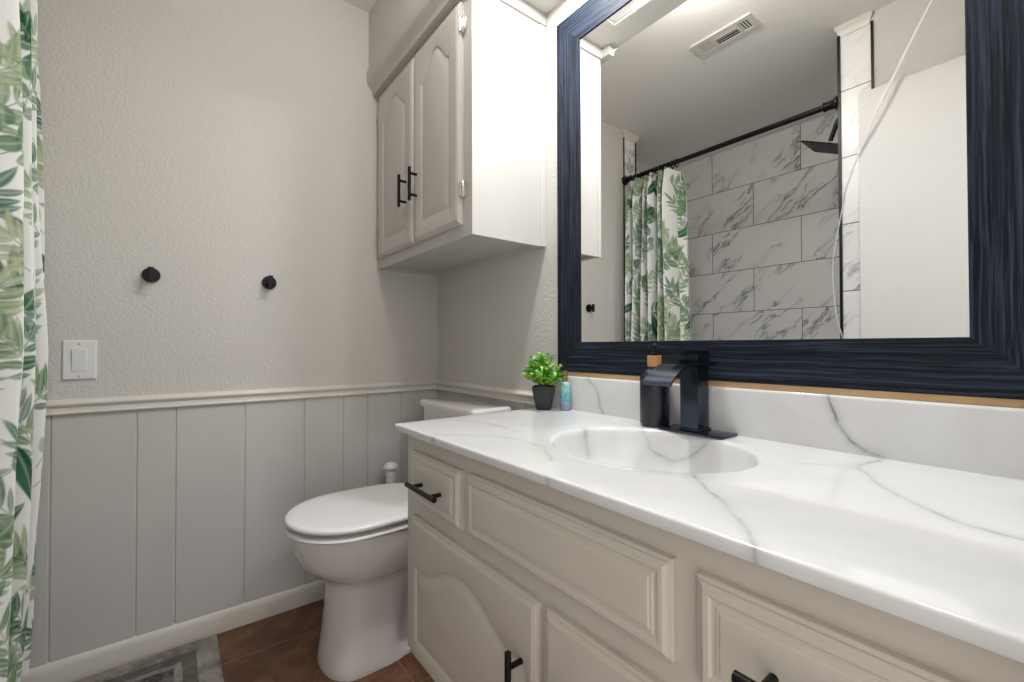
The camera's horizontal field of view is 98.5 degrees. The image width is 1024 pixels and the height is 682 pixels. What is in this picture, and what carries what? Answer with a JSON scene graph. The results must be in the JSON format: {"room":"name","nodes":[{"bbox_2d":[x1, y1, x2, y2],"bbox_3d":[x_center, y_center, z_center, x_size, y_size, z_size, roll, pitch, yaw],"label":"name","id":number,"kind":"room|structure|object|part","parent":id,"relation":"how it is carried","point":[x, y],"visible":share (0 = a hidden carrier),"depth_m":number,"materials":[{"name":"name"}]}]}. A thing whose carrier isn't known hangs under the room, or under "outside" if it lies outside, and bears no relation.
{"room":"bathroom","nodes":[
{"label":"bathroom","id":0,"kind":"room"},
{"bbox_2d":[37,0,437,400],"bbox_3d":[-0.943,-0.197,1.712,1.400,2.440,0.120,0,-1,-38],"label":"wall","id":1,"kind":"structure","parent":0,"point":[218,147],"depth_m":1.56,"materials":[{"name":"grey paint"}]},
{"bbox_2d":[62,340,96,379],"bbox_3d":[-1.314,0.058,1.340,0.077,0.120,0.012,0,-1,-38],"label":"light switch","id":2,"kind":"object","parent":1,"relation":"attached to","point":[79,357],"visible":1,"depth_m":1.34,"materials":[{"name":"white plastic"}]},
{"bbox_3d":[-1.313,0.058,1.340,0.036,0.070,0.001,0,-1,-38],"label":"rocker frame","id":3,"kind":"part","parent":2,"relation":"part of","materials":[{"name":"white plastic"}]},
{"bbox_2d":[141,266,160,282],"bbox_3d":[-1.172,-0.216,1.432,0.049,0.049,0.046,0,-1,-38],"label":"wall hook","id":4,"kind":"object","parent":1,"relation":"attached to","point":[150,274],"visible":1,"depth_m":1.43,"materials":[{"name":"black metal"}]},
{"bbox_2d":[20,579,325,681],"bbox_3d":[-0.878,0.983,1.661,1.345,0.078,0.015,0,-1,-38],"label":"baseboard","id":5,"kind":"structure","parent":1,"relation":"attached to","point":[95,661],"depth_m":1.46,"materials":[{"name":"beige paint"}]},
{"bbox_2d":[29,390,436,668],"bbox_3d":[-0.901,0.607,1.654,1.395,0.790,0.007,0,-1,-38],"label":"wainscot","id":6,"kind":"structure","parent":1,"relation":"attached to","point":[149,520],"depth_m":1.49,"materials":[{"name":"grey paint"}]},
{"bbox_2d":[46,380,436,415],"bbox_3d":[-0.898,0.201,1.653,1.395,0.044,0.021,0,-1,-38],"label":"trim","id":7,"kind":"structure","parent":1,"relation":"attached to","point":[125,403],"depth_m":1.55,"materials":[{"name":"beige paint"}]},
{"bbox_2d":[262,275,276,288],"bbox_3d":[-0.900,-0.219,1.641,0.049,0.049,0.046,0,-1,-38],"label":"wall hook","id":8,"kind":"object","parent":1,"relation":"attached to","point":[268,282],"visible":1,"depth_m":1.64,"materials":[{"name":"black metal"}]},
{"bbox_2d":[366,0,457,97],"bbox_3d":[-0.358,-1.121,1.591,0.052,0.112,0.806,0,-1,-38],"label":"trim","id":9,"kind":"structure","parent":1,"relation":"attached to","point":[424,16],"depth_m":1.61,"materials":[{"name":"white paint"}]},
{"bbox_2d":[216,599,431,681],"bbox_3d":[-0.743,1.036,0.751,2.480,0.050,2.420,0,-1,-38],"label":"floor","id":10,"kind":"structure","parent":0,"point":[281,647],"depth_m":1.43,"materials":[{"name":"brown tile"}]},
{"bbox_2d":[74,635,223,681],"bbox_3d":[-0.988,1.008,1.040,0.540,0.014,0.800,0,-1,-38],"label":"bath mat","id":11,"kind":"object","parent":10,"relation":"on","point":[199,660],"visible":1,"depth_m":1.36,"materials":[{"name":"grey fabric"}]},
{"bbox_2d":[383,462,397,483],"bbox_3d":[-0.512,0.768,1.861,0.096,0.513,0.096,0,-1,-38],"label":"toilet brush","id":12,"kind":"object","parent":10,"relation":"on","point":[390,467],"visible":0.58,"depth_m":1.85,"materials":[{"name":"white plastic"}]},
{"bbox_2d":[284,396,510,681],"bbox_3d":[-0.402,0.627,1.538,0.702,0.785,0.438,0,-1,-38],"label":"toilet","id":13,"kind":"object","parent":10,"relation":"on","point":[355,540],"visible":0.58,"depth_m":1.35,"materials":[{"name":"white ceramic"}]},
{"bbox_3d":[-0.489,0.577,1.471,0.480,0.014,0.375,0,-1,-38],"label":"seat","id":14,"kind":"part","parent":13,"relation":"part of","materials":[{"name":"white plastic"}]},
{"bbox_3d":[-0.488,0.555,1.472,0.483,0.029,0.376,0,-1,-38],"label":"lid","id":15,"kind":"part","parent":13,"relation":"part of","materials":[{"name":"white plastic"}]},
{"bbox_3d":[-0.426,0.803,1.516,0.608,0.434,0.358,0,-1,-38],"label":"bowl","id":16,"kind":"part","parent":13,"relation":"part of","materials":[{"name":"white ceramic"}]},
{"bbox_3d":[-0.195,0.444,1.700,0.178,0.355,0.412,0,-1,-38],"label":"tank","id":17,"kind":"part","parent":13,"relation":"part of","materials":[{"name":"white ceramic"}]},
{"bbox_3d":[-0.191,0.251,1.705,0.168,0.030,0.438,0,-1,-38],"label":"tank lid","id":18,"kind":"part","parent":13,"relation":"part of","materials":[{"name":"white ceramic"}]},
{"bbox_2d":[404,435,1023,681],"bbox_3d":[0.243,0.616,0.829,0.552,0.787,1.080,0,-1,-38],"label":"vanity cabinet","id":19,"kind":"object","parent":10,"relation":"on","point":[512,577],"visible":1,"depth_m":0.60,"materials":[{"name":"beige paint"}]},
{"bbox_3d":[-0.193,0.332,0.976,0.036,0.011,0.137,0,-1,-38],"label":"handle","id":20,"kind":"part","parent":19,"relation":"part of","materials":[{"name":"black metal"}]},
{"bbox_3d":[-0.173,0.327,0.989,0.018,0.121,0.227,0,-1,-38],"label":"drawer","id":21,"kind":"part","parent":19,"relation":"part of","materials":[{"name":"beige paint"}]},
{"bbox_3d":[-0.098,0.588,0.889,0.017,0.334,0.467,0,-1,-38],"label":"door","id":22,"kind":"part","parent":19,"relation":"part of","materials":[{"name":"beige paint"}]},
{"bbox_3d":[0.003,0.572,0.719,0.036,0.137,0.011,0,-1,-38],"label":"handle","id":23,"kind":"part","parent":19,"relation":"part of","materials":[{"name":"black metal"}]},
{"bbox_3d":[0.202,0.583,0.500,0.017,0.334,0.482,0,-1,-38],"label":"door","id":24,"kind":"part","parent":19,"relation":"part of","materials":[{"name":"beige paint"}]},
{"bbox_2d":[395,375,1023,662],"bbox_3d":[0.254,0.221,0.852,0.546,0.237,1.101,0,-1,-38],"label":"countertop","id":25,"kind":"structure","parent":19,"relation":"on","point":[910,510],"depth_m":0.64,"materials":[{"name":"stone"}]},
{"bbox_2d":[521,352,564,409],"bbox_3d":[0.087,0.123,1.365,0.144,0.177,0.159,0,-1,-38],"label":"potted plant","id":26,"kind":"object","parent":25,"relation":"on","point":[541,375],"visible":1,"depth_m":1.35,"materials":[{"name":"green plant"}]},
{"bbox_3d":[0.099,0.176,1.374,0.066,0.072,0.066,0,-1,12],"label":"pot","id":27,"kind":"part","parent":26,"relation":"part of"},
{"bbox_2d":[560,370,569,410],"bbox_3d":[0.163,0.151,1.351,0.032,0.121,0.032,0,-1,-38],"label":"spray bottle","id":28,"kind":"object","parent":25,"relation":"on","point":[564,385],"visible":1,"depth_m":1.34,"materials":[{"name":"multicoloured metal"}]},
{"bbox_2d":[640,343,669,427],"bbox_3d":[0.350,0.107,1.085,0.070,0.202,0.070,0,-1,-38],"label":"soap dispenser","id":29,"kind":"object","parent":25,"relation":"on","point":[654,400],"visible":0.83,"depth_m":1.06,"materials":[{"name":"black plastic"}]},
{"bbox_2d":[642,350,737,439],"bbox_3d":[0.374,0.113,0.965,0.186,0.187,0.152,0,-1,-38],"label":"faucet","id":30,"kind":"object","parent":25,"relation":"on","point":[692,366],"visible":1,"depth_m":0.98,"materials":[{"name":"metal"}]},
{"bbox_3d":[0.370,0.070,0.969,0.186,0.046,0.067,0,-1,-38],"label":"spout","id":31,"kind":"part","parent":30,"relation":"part of","materials":[{"name":"metal"}]},
{"bbox_3d":[0.393,0.024,0.988,0.096,0.009,0.046,0,-1,-38],"label":"lever","id":32,"kind":"part","parent":30,"relation":"part of","materials":[{"name":"metal"}]},
{"bbox_3d":[0.416,0.204,0.996,0.068,0.006,0.152,0,-1,-38],"label":"deck plate","id":33,"kind":"part","parent":30,"relation":"part of","materials":[{"name":"metal"}]},
{"bbox_3d":[0.266,0.323,0.380,0.036,0.011,0.137,0,-1,-38],"label":"handle","id":34,"kind":"part","parent":19,"relation":"part of","materials":[{"name":"black metal"}]},
{"bbox_3d":[0.281,0.319,0.399,0.018,0.121,0.240,0,-1,-38],"label":"drawer","id":35,"kind":"part","parent":19,"relation":"part of","materials":[{"name":"beige paint"}]},
{"bbox_2d":[342,0,375,12],"bbox_3d":[-0.747,-1.469,0.783,2.480,0.080,2.420,0,-1,-38],"label":"ceiling","id":36,"kind":"structure","parent":0,"point":[365,5],"depth_m":1.85,"materials":[{"name":"white paint"}]},
{"bbox_2d":[369,0,561,66],"bbox_3d":[0.094,-1.266,1.251,0.333,0.318,1.900,0,-1,-38],"label":"soffit","id":37,"kind":"structure","parent":36,"relation":"attached to","point":[385,16],"depth_m":1.74,"materials":[{"name":"grey paint"}]},
{"bbox_2d":[438,0,586,390],"bbox_3d":[0.275,-0.203,1.376,0.120,2.440,2.140,0,-1,-38],"label":"wall","id":38,"kind":"structure","parent":0,"point":[493,316],"depth_m":1.64,"materials":[{"name":"grey paint"}]},
{"bbox_2d":[377,0,545,275],"bbox_3d":[-0.255,-0.688,1.689,0.343,0.749,0.766,0,-1,-38],"label":"upper cabinet","id":39,"kind":"object","parent":38,"relation":"attached to","point":[462,124],"visible":1,"depth_m":1.44,"materials":[{"name":"white paint"}]},
{"bbox_3d":[-0.461,-0.694,1.745,0.018,0.684,0.340,0,-1,-38],"label":"door","id":40,"kind":"part","parent":39,"relation":"part of","materials":[{"name":"white paint"}]},
{"bbox_3d":[-0.408,-0.554,1.634,0.036,0.118,0.011,0,-1,-38],"label":"handle","id":41,"kind":"part","parent":39,"relation":"part of","materials":[{"name":"black metal"}]},
{"bbox_3d":[-0.352,-0.555,1.562,0.036,0.118,0.011,0,-1,-38],"label":"handle","id":42,"kind":"part","parent":39,"relation":"part of","materials":[{"name":"black metal"}]},
{"bbox_3d":[-0.253,-0.697,1.475,0.018,0.684,0.315,0,-1,-38],"label":"door","id":43,"kind":"part","parent":39,"relation":"part of","materials":[{"name":"white paint"}]},
{"bbox_2d":[381,0,545,93],"bbox_3d":[-0.235,-1.082,1.708,0.293,0.039,0.771,0,-1,-38],"label":"trim","id":44,"kind":"structure","parent":39,"relation":"on","point":[521,6],"depth_m":1.45,"materials":[{"name":"white paint"}]},
{"bbox_2d":[436,380,534,404],"bbox_3d":[-0.117,0.201,1.765,0.021,0.044,0.797,0,-1,-38],"label":"trim","id":45,"kind":"structure","parent":38,"relation":"attached to","point":[512,395],"depth_m":1.73,"materials":[{"name":"beige paint"}]},
{"bbox_2d":[437,390,535,409],"bbox_3d":[-0.107,0.607,1.760,0.007,0.790,0.793,0,-1,-38],"label":"wainscot","id":46,"kind":"structure","parent":38,"relation":"attached to","point":[514,405],"depth_m":1.73,"materials":[{"name":"grey paint"}]},
{"bbox_2d":[552,375,1023,479],"bbox_3d":[0.463,0.155,1.014,0.019,0.103,1.101,0,-1,-38],"label":"backsplash","id":47,"kind":"structure","parent":38,"relation":"attached to","point":[981,439],"depth_m":0.79,"materials":[{"name":"stone"}]},
{"bbox_2d":[557,0,1023,407],"bbox_3d":[0.464,-0.465,1.027,0.008,1.138,1.032,0,-1,-38],"label":"framed mirror","id":48,"kind":"object","parent":38,"relation":"attached to","point":[809,196],"visible":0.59,"depth_m":0.89,"materials":[{"name":"blue wood"}]},
{"bbox_3d":[0.180,-0.466,1.396,0.008,1.126,0.101,0,-1,-38],"label":"frame rail","id":49,"kind":"part","parent":48,"relation":"part of","materials":[{"name":"blue wood"}]},
{"bbox_3d":[0.463,-0.985,1.033,0.008,0.099,1.032,0,-1,-38],"label":"frame rail","id":50,"kind":"part","parent":48,"relation":"part of","materials":[{"name":"blue wood"}]},
{"bbox_3d":[0.465,0.045,1.020,0.008,0.093,1.032,0,-1,-38],"label":"frame rail","id":51,"kind":"part","parent":48,"relation":"part of","materials":[{"name":"blue wood"}]},
{"bbox_3d":[0.748,-0.476,0.658,0.008,1.126,0.101,0,-1,-38],"label":"frame rail","id":52,"kind":"part","parent":48,"relation":"part of","materials":[{"name":"blue wood"}]},
{"bbox_3d":[-1.096,-1.093,0.770,0.060,0.060,1.193,0,-1,-38],"label":"curtain rod","id":53,"kind":"object","parent":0,"visible":0},
{"bbox_2d":[0,0,47,681],"bbox_3d":[-1.285,-0.074,1.035,0.244,1.954,0.356,0,-1,-38],"label":"shower curtain","id":54,"kind":"object","parent":53,"relation":"hanging from","point":[23,317],"visible":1,"depth_m":1.07,"materials":[{"name":"green fabric"}]}
]}

